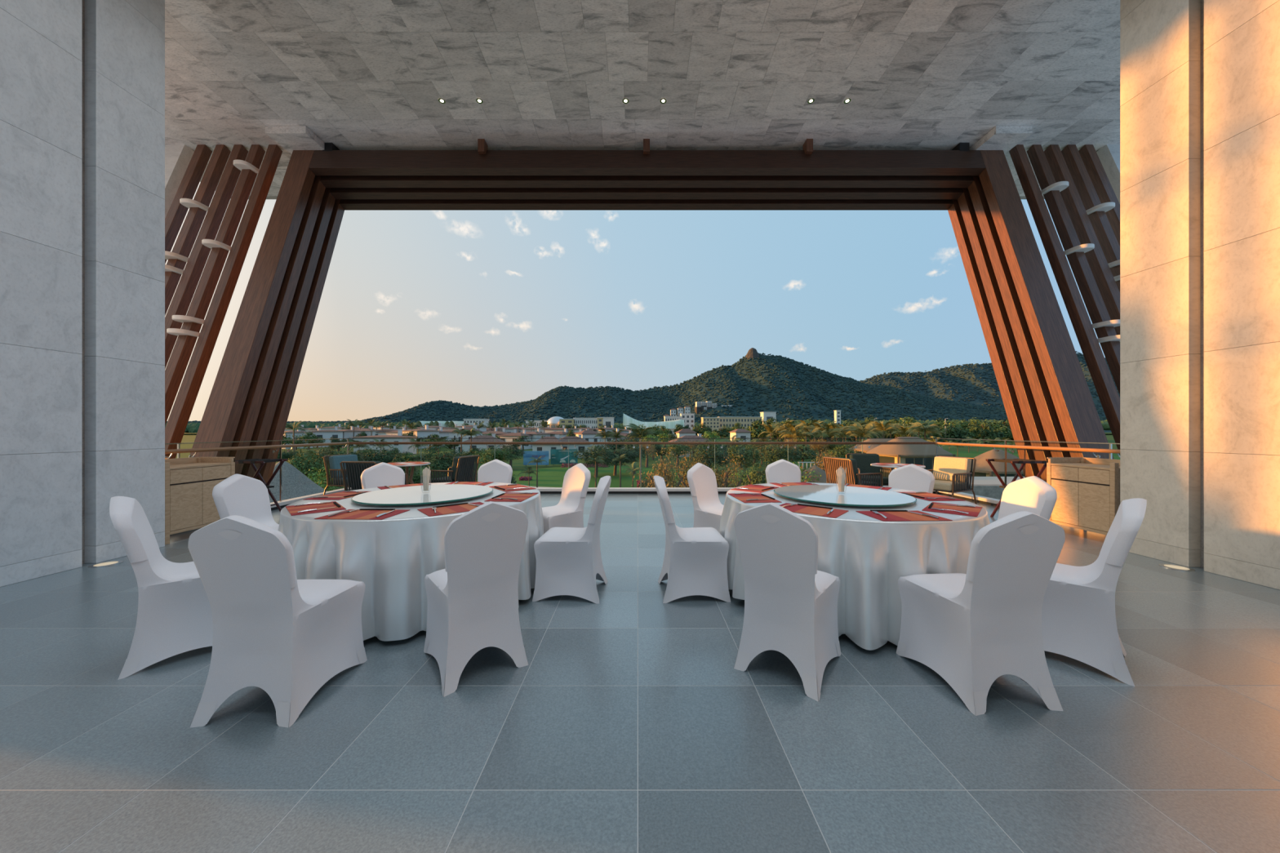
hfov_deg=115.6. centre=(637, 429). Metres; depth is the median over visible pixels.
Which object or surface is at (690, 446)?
tree
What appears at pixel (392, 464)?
placemat
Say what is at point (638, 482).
flower bed
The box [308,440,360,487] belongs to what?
tree
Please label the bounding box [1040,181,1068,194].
slat collar
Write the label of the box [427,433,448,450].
tree
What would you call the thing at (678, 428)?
tree
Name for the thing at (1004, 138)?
trim
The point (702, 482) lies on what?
banquet chair
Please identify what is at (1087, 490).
sideboard
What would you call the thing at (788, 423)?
palm tree
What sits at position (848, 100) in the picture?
recessed light
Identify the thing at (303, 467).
tree
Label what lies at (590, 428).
villa
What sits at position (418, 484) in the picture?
placemat
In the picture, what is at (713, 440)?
tree
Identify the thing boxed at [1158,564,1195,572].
uplight
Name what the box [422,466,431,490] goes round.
paper napkins
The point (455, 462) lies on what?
cushion
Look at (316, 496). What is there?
knife
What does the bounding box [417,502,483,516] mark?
placemat
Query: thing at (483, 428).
villa
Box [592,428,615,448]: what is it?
palm tree
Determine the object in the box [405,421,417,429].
palm tree
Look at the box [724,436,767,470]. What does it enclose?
tree
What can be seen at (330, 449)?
tree
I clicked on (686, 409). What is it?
villa
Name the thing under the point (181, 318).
slat collar
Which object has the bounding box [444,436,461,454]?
tree
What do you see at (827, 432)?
palm tree
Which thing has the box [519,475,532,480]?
flower bed
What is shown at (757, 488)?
placemat
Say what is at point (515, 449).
tree
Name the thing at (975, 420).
tree
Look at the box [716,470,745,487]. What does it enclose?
shrub
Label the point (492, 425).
palm tree
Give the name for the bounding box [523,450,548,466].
billboard
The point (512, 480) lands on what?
shrub
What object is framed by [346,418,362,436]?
palm tree
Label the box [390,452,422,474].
tree
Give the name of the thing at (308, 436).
tree
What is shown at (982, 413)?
mountain
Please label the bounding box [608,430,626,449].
palm tree
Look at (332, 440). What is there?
tree
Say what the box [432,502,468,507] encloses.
chopsticks
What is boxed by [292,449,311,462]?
tree
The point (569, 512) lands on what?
banquet chair
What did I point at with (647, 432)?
palm tree
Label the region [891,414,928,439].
tree
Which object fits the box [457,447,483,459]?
tree
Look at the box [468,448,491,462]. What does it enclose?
tree
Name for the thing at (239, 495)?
banquet chair
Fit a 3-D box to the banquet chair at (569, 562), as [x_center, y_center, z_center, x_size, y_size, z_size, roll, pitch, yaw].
[-0.507,0.844,3.279,0.576,0.944,0.439,0,0,4]
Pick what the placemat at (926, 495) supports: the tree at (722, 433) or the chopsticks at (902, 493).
the chopsticks at (902, 493)
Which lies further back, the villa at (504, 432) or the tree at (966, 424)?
the tree at (966, 424)
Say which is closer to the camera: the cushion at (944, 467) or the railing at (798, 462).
the cushion at (944, 467)
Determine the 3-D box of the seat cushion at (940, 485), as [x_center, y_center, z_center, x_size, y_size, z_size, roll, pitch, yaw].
[5.305,0.966,7.029,0.500,0.120,0.550,0,0,-25]
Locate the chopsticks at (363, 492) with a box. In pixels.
[343,492,365,497]
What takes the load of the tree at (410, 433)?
on the ground at (517, 464)
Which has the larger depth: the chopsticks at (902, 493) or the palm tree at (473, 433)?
the palm tree at (473, 433)
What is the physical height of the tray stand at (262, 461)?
0.882 m
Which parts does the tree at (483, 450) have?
crown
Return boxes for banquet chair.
[109,496,213,679]
[187,515,367,728]
[212,474,279,530]
[360,462,404,488]
[423,501,528,697]
[477,459,512,483]
[532,475,611,604]
[542,462,591,533]
[653,475,730,603]
[687,462,724,532]
[733,502,840,701]
[764,459,800,483]
[888,463,934,493]
[896,511,1065,715]
[997,475,1057,519]
[1041,497,1146,686]
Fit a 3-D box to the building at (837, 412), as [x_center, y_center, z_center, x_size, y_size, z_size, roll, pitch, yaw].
[259.297,-8.989,523.000,6.422,32.611,6.800,0,0,0]
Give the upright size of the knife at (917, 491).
0.014 m
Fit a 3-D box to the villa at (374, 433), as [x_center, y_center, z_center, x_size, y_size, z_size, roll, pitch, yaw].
[-113.592,2.769,182.838,11.476,9.094,10.260,0,0,-23]
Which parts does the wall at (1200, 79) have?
wall panel, wall panel, wall panel, wall panel, wall panel, wall panel, wall panel, wall panel, wall panel, wall panel, wall panel, wall panel, wall panel, wall panel, wall panel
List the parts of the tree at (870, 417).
crown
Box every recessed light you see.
[438,97,445,103]
[475,97,483,103]
[622,97,628,103]
[659,97,666,103]
[807,97,814,103]
[844,97,850,103]
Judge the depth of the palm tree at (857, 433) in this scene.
122.32 m
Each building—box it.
[462,418,489,426]
[524,420,547,427]
[559,418,574,428]
[573,417,597,428]
[597,417,603,427]
[602,417,614,427]
[663,416,681,429]
[680,413,694,430]
[701,417,719,435]
[719,416,762,429]
[760,412,776,423]
[834,409,841,424]
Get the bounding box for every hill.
[363,355,1111,432]
[862,353,1119,417]
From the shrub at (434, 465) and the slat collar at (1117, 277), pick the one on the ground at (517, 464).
the shrub at (434, 465)
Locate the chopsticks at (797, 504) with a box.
[797,503,832,509]
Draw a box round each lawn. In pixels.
[511,466,685,487]
[948,451,1119,459]
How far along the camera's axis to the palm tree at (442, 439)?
84.03 m
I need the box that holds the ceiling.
[164,0,1120,199]
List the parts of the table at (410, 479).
leg, leg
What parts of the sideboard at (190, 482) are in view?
leg, drawer, door, rail, leg, door, drawer, leg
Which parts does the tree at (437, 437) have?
crown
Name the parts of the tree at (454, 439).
crown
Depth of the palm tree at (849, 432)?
125.71 m
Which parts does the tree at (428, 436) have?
crown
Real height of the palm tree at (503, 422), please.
12.417 m
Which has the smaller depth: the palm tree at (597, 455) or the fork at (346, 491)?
the fork at (346, 491)
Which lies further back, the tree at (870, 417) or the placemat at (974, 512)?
the tree at (870, 417)
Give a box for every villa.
[281,426,315,448]
[284,425,305,431]
[302,425,318,431]
[309,426,345,447]
[319,423,342,430]
[339,426,363,446]
[341,425,365,429]
[350,426,370,430]
[350,429,416,453]
[356,426,373,435]
[369,423,396,430]
[371,426,398,435]
[375,426,405,435]
[402,425,439,448]
[418,422,447,430]
[437,424,457,431]
[439,426,448,447]
[443,426,465,431]
[446,431,455,448]
[453,424,484,453]
[454,422,486,431]
[464,433,505,452]
[482,427,507,435]
[486,426,502,431]
[490,425,515,432]
[496,429,533,449]
[511,424,524,432]
[520,425,536,431]
[520,428,552,448]
[532,435,562,458]
[534,426,551,432]
[545,425,570,432]
[546,428,568,439]
[560,434,590,457]
[571,425,595,431]
[573,430,599,451]
[595,425,622,432]
[600,429,614,448]
[602,428,628,434]
[614,431,639,448]
[622,426,633,433]
[668,433,712,457]
[670,408,675,416]
[675,428,696,438]
[677,407,683,415]
[684,405,690,413]
[728,428,751,448]
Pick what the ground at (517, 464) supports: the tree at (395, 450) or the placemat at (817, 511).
the tree at (395, 450)
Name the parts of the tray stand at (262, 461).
rail, leg, leg, rail, leg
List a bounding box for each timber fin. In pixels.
[159,144,282,458]
[164,144,212,264]
[164,144,231,315]
[164,144,248,368]
[164,144,265,425]
[1008,144,1119,454]
[1026,144,1119,395]
[1044,144,1119,334]
[1061,144,1119,291]
[1078,144,1119,245]
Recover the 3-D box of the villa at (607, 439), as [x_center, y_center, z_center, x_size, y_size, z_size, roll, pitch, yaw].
[-14.880,3.646,158.737,10.747,7.340,11.400,0,0,-18]
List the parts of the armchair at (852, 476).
leg, rail, leg, leg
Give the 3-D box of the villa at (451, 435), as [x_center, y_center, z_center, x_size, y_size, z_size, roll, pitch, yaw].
[-68.704,3.006,162.169,13.410,8.620,10.260,0,0,-13]
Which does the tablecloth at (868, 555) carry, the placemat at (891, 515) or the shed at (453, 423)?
the placemat at (891, 515)
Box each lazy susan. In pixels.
[351,484,493,505]
[773,484,916,506]
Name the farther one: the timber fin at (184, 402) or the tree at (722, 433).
the tree at (722, 433)
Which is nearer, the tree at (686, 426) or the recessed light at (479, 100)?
the recessed light at (479, 100)
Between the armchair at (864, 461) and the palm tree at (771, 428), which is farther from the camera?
the palm tree at (771, 428)
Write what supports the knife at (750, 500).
on the placemat at (743, 497)
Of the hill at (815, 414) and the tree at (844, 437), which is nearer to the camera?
the tree at (844, 437)
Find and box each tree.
[276,448,298,462]
[279,431,295,453]
[285,421,306,452]
[287,443,329,480]
[288,434,306,449]
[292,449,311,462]
[298,431,318,449]
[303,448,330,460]
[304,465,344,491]
[306,436,325,449]
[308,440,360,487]
[317,448,342,455]
[327,436,346,451]
[331,449,350,455]
[340,438,353,450]
[342,424,351,429]
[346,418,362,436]
[348,440,369,449]
[352,420,368,429]
[353,447,377,458]
[355,431,366,436]
[356,444,403,462]
[364,418,375,425]
[368,421,382,430]
[372,420,390,430]
[373,439,391,449]
[380,447,400,455]
[383,422,396,427]
[388,423,402,429]
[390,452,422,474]
[395,453,420,462]
[400,418,411,430]
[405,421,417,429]
[405,431,418,441]
[407,437,430,462]
[410,453,430,462]
[418,445,470,475]
[422,434,434,448]
[424,435,448,454]
[424,452,448,462]
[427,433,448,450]
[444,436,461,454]
[449,426,471,452]
[457,427,483,448]
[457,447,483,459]
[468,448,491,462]
[472,421,484,430]
[472,445,516,464]
[484,421,498,431]
[495,444,525,466]
[498,418,511,427]
[511,420,524,432]
[511,435,534,455]
[517,466,538,486]
[525,420,537,431]
[527,456,546,487]
[537,420,550,432]
[564,424,573,428]
[565,428,575,435]
[571,444,618,476]
[577,423,592,428]
[587,454,605,487]
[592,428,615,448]
[594,445,639,475]
[605,439,624,450]
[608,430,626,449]
[611,453,628,487]
[613,440,650,474]
[621,431,639,448]
[622,462,644,487]
[625,423,656,481]
[632,447,690,487]
[638,440,658,467]
[641,435,657,441]
[650,426,664,439]
[650,444,669,465]
[657,425,671,435]
[657,433,668,447]
[664,437,691,467]
[667,432,677,441]
[672,424,687,435]
[675,423,690,428]
[675,447,710,487]
[680,440,698,461]
[686,437,730,469]
[691,425,706,435]
[693,440,724,453]
[697,422,711,435]
[702,431,720,440]
[705,436,724,448]
[711,427,729,438]
[711,448,755,487]
[717,425,732,435]
[720,435,744,458]
[721,440,747,452]
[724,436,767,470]
[729,422,745,431]
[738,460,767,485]
[742,418,773,440]
[743,444,765,465]
[750,432,771,465]
[755,437,802,466]
[755,444,791,462]
[758,423,782,441]
[764,417,777,439]
[764,421,783,440]
[766,424,784,441]
[769,420,797,441]
[774,419,786,439]
[777,417,804,441]
[777,423,808,441]
[779,425,814,441]
[782,458,821,482]
[784,436,801,460]
[789,444,817,468]
[793,419,819,441]
[793,426,828,445]
[795,420,817,445]
[802,419,826,448]
[804,417,826,439]
[808,438,827,461]
[809,422,830,452]
[811,424,842,456]
[811,448,839,471]
[817,421,842,441]
[819,425,853,441]
[821,440,842,455]
[825,439,859,458]
[832,420,863,441]
[833,423,850,441]
[837,426,857,441]
[843,418,865,441]
[844,421,880,440]
[847,427,874,440]
[847,440,863,452]
[848,422,865,441]
[858,415,875,439]
[861,422,885,438]
[862,419,876,439]
[866,418,904,438]
[871,431,894,438]
[878,422,902,438]
[884,429,906,437]
[888,417,904,438]
[889,425,922,437]
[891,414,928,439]
[904,422,931,436]
[907,422,944,439]
[922,426,944,438]
[926,435,941,442]
[931,418,962,437]
[932,417,948,435]
[934,424,972,443]
[948,418,968,428]
[948,441,968,457]
[957,418,975,436]
[961,435,975,453]
[968,417,988,439]
[968,420,981,439]
[968,420,1004,444]
[970,440,981,452]
[974,420,1013,440]
[983,437,1001,449]
[985,418,1011,431]
[995,437,1011,449]
[996,422,1013,439]
[1006,440,1015,454]
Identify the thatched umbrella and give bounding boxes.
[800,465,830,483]
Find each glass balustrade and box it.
[164,438,349,502]
[349,438,935,483]
[935,438,1119,485]
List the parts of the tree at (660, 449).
crown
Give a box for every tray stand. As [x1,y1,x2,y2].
[235,458,288,511]
[986,458,1046,517]
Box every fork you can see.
[294,502,330,506]
[327,509,358,516]
[344,490,364,493]
[493,497,517,500]
[506,487,529,489]
[734,493,759,494]
[781,503,795,507]
[871,511,887,519]
[927,497,955,499]
[930,507,968,514]
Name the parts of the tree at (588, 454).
crown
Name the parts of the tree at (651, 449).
crown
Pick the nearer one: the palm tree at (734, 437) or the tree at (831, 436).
the palm tree at (734, 437)
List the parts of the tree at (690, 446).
crown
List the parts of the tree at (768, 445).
crown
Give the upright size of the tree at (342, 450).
3.107 m
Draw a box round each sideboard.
[164,457,235,544]
[1046,457,1119,535]
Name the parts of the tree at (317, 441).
crown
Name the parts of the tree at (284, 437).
crown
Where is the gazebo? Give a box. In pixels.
[268,461,327,502]
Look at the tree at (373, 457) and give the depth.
43.49 m
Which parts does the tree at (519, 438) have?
crown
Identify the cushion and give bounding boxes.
[328,454,357,478]
[334,477,347,484]
[346,461,381,488]
[429,476,470,483]
[451,455,474,479]
[828,457,857,484]
[835,480,879,486]
[849,453,879,475]
[862,475,888,484]
[933,456,970,482]
[933,480,959,491]
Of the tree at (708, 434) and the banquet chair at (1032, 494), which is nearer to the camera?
the banquet chair at (1032, 494)
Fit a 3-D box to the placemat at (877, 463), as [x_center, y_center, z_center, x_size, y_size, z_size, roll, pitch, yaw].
[4.520,0.611,7.280,0.300,0.003,0.220,0,0,0]
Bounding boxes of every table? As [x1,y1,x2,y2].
[394,462,431,484]
[870,462,925,471]
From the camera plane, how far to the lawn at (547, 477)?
62.79 m
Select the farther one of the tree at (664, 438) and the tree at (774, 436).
the tree at (774, 436)
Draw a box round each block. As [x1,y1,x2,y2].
[694,401,701,413]
[701,401,706,412]
[706,400,711,409]
[711,403,717,408]
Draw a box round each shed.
[416,421,431,426]
[432,421,448,427]
[448,421,463,427]
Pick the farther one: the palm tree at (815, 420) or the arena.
the arena
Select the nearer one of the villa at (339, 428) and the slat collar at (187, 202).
the slat collar at (187, 202)
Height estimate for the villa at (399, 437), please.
7.447 m
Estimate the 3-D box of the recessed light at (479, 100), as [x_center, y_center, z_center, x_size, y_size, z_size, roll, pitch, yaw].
[-2.615,-5.428,6.650,0.108,0.008,0.108,0,0,0]
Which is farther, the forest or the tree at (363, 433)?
the forest
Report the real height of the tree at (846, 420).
13.871 m
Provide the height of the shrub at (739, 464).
3.696 m
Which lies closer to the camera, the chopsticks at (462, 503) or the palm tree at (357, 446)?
the chopsticks at (462, 503)
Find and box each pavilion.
[848,438,893,453]
[866,436,955,472]
[968,448,1024,476]
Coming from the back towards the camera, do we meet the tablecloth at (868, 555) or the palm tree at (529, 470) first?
the palm tree at (529, 470)
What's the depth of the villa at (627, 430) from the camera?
232.11 m
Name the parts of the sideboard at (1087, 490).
leg, door, drawer, rail, leg, drawer, door, leg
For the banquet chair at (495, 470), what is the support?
on the floor
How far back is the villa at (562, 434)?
164.11 m
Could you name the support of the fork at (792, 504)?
on the placemat at (817, 511)
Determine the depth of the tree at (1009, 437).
258.34 m
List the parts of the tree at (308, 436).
crown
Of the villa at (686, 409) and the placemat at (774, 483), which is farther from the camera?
the villa at (686, 409)
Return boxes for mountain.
[166,352,1106,423]
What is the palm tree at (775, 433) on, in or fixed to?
on the ground at (517, 464)
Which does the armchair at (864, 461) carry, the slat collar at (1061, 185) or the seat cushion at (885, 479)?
the seat cushion at (885, 479)
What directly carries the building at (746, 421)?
on the ground at (517, 464)
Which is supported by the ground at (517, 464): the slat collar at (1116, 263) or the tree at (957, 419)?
the tree at (957, 419)
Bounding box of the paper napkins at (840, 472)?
[835,466,846,492]
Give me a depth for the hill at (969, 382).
2091.15 m
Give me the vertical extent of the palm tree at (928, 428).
9.510 m
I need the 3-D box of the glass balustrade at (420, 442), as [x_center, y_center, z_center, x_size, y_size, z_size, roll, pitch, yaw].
[0.090,0.695,8.310,12.220,1.042,0.123,0,0,0]
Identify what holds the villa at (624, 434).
on the ground at (517, 464)
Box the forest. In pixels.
[859,351,1119,416]
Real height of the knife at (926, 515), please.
0.014 m
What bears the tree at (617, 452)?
on the lawn at (547, 477)
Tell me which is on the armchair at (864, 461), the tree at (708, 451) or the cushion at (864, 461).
the cushion at (864, 461)
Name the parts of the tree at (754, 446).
crown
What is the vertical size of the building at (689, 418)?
28.590 m
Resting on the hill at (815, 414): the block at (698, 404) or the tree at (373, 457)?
the block at (698, 404)
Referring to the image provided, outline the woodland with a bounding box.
[164,418,1111,433]
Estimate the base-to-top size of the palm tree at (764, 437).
6.769 m
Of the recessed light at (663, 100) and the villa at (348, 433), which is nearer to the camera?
the recessed light at (663, 100)
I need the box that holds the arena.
[622,413,684,436]
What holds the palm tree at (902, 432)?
on the lawn at (961, 454)
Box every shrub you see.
[404,466,422,484]
[428,461,445,479]
[498,459,516,484]
[637,472,653,487]
[711,462,724,480]
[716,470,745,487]
[735,464,748,485]
[741,470,751,486]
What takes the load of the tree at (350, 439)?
on the ground at (517, 464)
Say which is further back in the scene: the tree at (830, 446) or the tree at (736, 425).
the tree at (736, 425)
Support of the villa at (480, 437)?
on the ground at (517, 464)
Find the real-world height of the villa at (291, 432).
8.527 m
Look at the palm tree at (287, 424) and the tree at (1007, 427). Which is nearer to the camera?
the palm tree at (287, 424)
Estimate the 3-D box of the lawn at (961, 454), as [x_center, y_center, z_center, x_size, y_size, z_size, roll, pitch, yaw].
[101.000,7.286,100.000,98.000,0.040,80.000,0,0,0]
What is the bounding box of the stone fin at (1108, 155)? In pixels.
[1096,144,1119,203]
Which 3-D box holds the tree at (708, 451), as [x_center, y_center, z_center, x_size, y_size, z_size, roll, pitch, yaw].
[8.166,4.149,48.302,5.296,6.372,5.351,0,0,-23]
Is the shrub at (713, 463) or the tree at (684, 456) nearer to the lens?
the tree at (684, 456)
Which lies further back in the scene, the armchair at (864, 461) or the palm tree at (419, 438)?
the palm tree at (419, 438)
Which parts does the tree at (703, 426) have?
crown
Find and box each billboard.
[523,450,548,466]
[550,448,577,465]
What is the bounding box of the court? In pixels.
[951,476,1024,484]
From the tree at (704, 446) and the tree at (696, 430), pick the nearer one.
the tree at (704, 446)
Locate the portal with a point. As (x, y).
(1046, 395)
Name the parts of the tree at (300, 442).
crown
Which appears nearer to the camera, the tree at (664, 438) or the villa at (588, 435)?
the villa at (588, 435)
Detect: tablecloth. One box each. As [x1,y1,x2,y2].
[278,482,543,641]
[719,482,990,650]
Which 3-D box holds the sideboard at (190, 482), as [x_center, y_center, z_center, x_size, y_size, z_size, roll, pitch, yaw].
[-5.640,0.840,5.000,0.480,0.952,0.800,0,0,0]
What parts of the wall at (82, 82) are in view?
wall panel, wall panel, wall panel, wall panel, wall panel, wall panel, wall panel, wall panel, wall panel, wall panel, wall panel, wall panel, wall panel, wall panel, wall panel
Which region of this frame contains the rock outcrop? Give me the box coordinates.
[745,347,759,359]
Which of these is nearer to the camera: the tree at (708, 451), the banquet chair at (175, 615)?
the banquet chair at (175, 615)
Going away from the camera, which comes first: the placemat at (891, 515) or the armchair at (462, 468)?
the placemat at (891, 515)
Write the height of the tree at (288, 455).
4.062 m
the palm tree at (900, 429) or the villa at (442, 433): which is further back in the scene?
the villa at (442, 433)
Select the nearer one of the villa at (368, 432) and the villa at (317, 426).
the villa at (368, 432)
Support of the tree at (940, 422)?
on the ground at (517, 464)
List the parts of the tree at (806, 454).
crown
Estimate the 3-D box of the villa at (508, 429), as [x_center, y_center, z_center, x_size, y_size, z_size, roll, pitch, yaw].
[-77.780,2.274,231.694,13.540,10.084,11.400,0,0,-24]
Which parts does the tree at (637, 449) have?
crown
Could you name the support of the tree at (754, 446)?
on the ground at (517, 464)
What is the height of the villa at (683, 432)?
7.651 m
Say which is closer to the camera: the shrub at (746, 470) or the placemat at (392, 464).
the placemat at (392, 464)
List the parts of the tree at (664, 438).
crown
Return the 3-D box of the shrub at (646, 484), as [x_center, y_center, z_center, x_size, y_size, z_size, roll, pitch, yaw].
[0.785,5.365,31.966,2.428,3.925,2.402,0,0,-41]
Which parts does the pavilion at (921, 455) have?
post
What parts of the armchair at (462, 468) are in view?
leg, leg, rail, leg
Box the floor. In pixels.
[0,493,1279,852]
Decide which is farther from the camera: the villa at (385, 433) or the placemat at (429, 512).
the villa at (385, 433)
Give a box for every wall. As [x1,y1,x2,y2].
[0,0,164,586]
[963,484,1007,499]
[1120,0,1279,590]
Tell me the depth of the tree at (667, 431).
349.21 m
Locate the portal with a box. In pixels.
[188,138,1114,485]
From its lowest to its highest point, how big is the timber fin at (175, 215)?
9.867 m
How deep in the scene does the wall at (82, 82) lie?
3.84 m
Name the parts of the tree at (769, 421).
crown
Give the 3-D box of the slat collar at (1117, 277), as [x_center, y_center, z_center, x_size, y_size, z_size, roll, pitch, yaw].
[8.265,-2.578,6.751,0.290,0.068,0.300,0,0,0]
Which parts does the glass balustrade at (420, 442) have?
handrail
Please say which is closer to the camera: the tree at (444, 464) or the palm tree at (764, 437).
the tree at (444, 464)
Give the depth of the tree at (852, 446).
82.08 m
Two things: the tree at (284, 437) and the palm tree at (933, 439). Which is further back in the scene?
the tree at (284, 437)
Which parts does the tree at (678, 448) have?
crown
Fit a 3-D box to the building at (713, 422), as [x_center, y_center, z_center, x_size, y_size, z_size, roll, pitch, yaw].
[87.568,-3.827,487.000,20.260,22.286,14.800,0,0,0]
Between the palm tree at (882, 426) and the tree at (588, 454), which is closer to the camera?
the tree at (588, 454)
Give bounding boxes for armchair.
[323,453,357,495]
[339,461,408,491]
[429,454,479,483]
[822,457,883,486]
[845,453,890,485]
[926,455,977,504]
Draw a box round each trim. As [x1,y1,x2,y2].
[265,125,324,154]
[270,487,999,507]
[271,491,996,511]
[968,125,1032,154]
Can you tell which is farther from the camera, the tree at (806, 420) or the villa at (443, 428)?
the tree at (806, 420)
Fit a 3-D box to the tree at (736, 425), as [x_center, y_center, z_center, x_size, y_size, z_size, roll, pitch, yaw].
[87.938,0.202,357.862,13.546,14.310,14.641,0,0,0]
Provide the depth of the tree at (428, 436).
145.96 m
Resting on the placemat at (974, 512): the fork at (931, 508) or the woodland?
the fork at (931, 508)
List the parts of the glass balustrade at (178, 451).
handrail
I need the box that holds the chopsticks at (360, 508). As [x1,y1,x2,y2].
[359,508,395,510]
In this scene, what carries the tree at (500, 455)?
on the lawn at (547, 477)
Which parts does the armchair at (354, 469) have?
leg, rail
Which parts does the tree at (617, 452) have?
crown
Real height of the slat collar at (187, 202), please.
0.068 m
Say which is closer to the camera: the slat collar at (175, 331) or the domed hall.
the slat collar at (175, 331)
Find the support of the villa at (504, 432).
on the ground at (517, 464)
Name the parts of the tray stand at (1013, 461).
leg, rail, leg, leg, rail, leg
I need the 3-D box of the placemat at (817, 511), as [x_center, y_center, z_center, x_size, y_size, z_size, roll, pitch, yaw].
[1.178,0.552,2.777,0.430,0.003,0.290,0,0,42]
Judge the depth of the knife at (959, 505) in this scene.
2.88 m
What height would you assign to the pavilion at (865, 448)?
5.586 m
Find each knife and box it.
[297,506,335,513]
[313,496,333,497]
[375,510,394,517]
[510,492,532,493]
[746,498,770,501]
[906,511,938,519]
[909,491,926,493]
[936,503,975,507]
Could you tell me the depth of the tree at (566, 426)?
346.41 m
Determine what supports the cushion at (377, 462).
on the armchair at (354, 469)
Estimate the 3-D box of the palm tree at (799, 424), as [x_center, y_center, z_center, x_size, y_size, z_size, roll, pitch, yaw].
[41.418,2.853,108.258,7.430,8.925,6.897,0,0,0]
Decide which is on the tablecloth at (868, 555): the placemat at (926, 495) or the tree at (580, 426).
the placemat at (926, 495)
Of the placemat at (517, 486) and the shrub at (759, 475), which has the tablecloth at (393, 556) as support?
the placemat at (517, 486)
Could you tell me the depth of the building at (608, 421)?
441.01 m
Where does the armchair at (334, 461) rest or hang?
on the floor
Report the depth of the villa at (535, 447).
100.49 m
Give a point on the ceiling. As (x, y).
(358, 74)
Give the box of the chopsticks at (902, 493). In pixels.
[902,493,924,497]
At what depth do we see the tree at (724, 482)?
23.83 m
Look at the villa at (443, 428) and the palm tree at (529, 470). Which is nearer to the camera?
the palm tree at (529, 470)
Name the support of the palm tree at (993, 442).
on the lawn at (961, 454)
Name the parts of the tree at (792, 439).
crown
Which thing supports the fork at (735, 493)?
on the placemat at (743, 497)
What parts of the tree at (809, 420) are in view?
crown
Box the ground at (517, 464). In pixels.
[175,432,1117,480]
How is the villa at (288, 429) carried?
on the ground at (517, 464)
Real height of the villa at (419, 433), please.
9.122 m
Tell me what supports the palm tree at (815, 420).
on the ground at (517, 464)
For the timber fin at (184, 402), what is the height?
9.867 m
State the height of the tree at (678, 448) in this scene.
5.824 m
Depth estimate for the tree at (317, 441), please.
147.76 m
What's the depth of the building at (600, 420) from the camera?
441.98 m
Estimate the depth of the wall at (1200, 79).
3.84 m
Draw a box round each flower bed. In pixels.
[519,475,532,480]
[560,462,608,467]
[636,480,647,487]
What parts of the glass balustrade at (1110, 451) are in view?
handrail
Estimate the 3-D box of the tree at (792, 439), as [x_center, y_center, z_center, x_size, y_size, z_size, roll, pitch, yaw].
[37.046,4.511,97.248,5.820,5.643,4.974,0,0,0]
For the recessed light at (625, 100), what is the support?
in the ceiling
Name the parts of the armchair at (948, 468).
rail, leg, rail, leg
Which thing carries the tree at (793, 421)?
on the ground at (517, 464)
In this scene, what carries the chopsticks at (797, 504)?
on the placemat at (817, 511)
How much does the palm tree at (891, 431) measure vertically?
9.683 m
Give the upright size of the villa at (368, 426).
9.721 m
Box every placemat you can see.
[285,501,346,515]
[303,491,369,500]
[314,509,409,519]
[377,483,430,489]
[391,463,408,465]
[408,462,427,464]
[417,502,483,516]
[447,481,492,485]
[484,492,537,502]
[489,484,536,492]
[728,493,781,502]
[730,484,777,493]
[769,482,817,486]
[779,502,848,518]
[837,484,892,490]
[855,511,952,521]
[871,463,889,465]
[876,462,900,464]
[898,492,964,501]
[922,502,982,516]
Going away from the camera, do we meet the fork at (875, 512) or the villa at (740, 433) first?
the fork at (875, 512)
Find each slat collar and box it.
[164,250,188,262]
[164,264,183,274]
[166,328,199,337]
[172,315,204,324]
[179,198,208,210]
[201,239,231,250]
[233,159,259,173]
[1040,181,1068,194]
[1063,243,1094,254]
[1085,201,1115,214]
[1091,319,1119,328]
[1097,334,1119,342]
[1107,259,1119,267]
[1113,275,1119,280]
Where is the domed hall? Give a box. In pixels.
[546,416,563,427]
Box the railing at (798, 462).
[798,462,827,469]
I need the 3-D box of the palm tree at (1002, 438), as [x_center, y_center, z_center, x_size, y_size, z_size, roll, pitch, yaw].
[120.380,4.877,133.502,4.634,4.877,4.357,0,0,0]
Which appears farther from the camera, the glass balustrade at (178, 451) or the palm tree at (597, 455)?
the palm tree at (597, 455)
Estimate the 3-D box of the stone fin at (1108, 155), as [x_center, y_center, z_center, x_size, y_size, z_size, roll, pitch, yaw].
[9.415,-0.490,6.290,0.970,9.944,3.351,0,0,0]
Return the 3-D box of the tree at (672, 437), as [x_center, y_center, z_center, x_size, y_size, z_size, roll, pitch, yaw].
[11.705,4.096,130.424,4.401,6.483,5.224,0,0,0]
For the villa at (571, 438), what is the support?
on the ground at (517, 464)
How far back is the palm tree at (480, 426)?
180.40 m
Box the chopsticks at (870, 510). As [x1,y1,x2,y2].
[870,510,907,511]
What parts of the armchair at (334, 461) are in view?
leg, rail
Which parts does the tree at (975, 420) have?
crown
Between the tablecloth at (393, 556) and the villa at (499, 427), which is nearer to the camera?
the tablecloth at (393, 556)
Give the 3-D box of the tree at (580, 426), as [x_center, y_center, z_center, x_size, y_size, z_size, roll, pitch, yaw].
[-42.787,1.313,320.447,15.831,12.076,15.542,0,0,0]
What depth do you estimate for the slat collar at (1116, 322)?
6.43 m
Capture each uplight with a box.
[88,560,123,568]
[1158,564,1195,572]

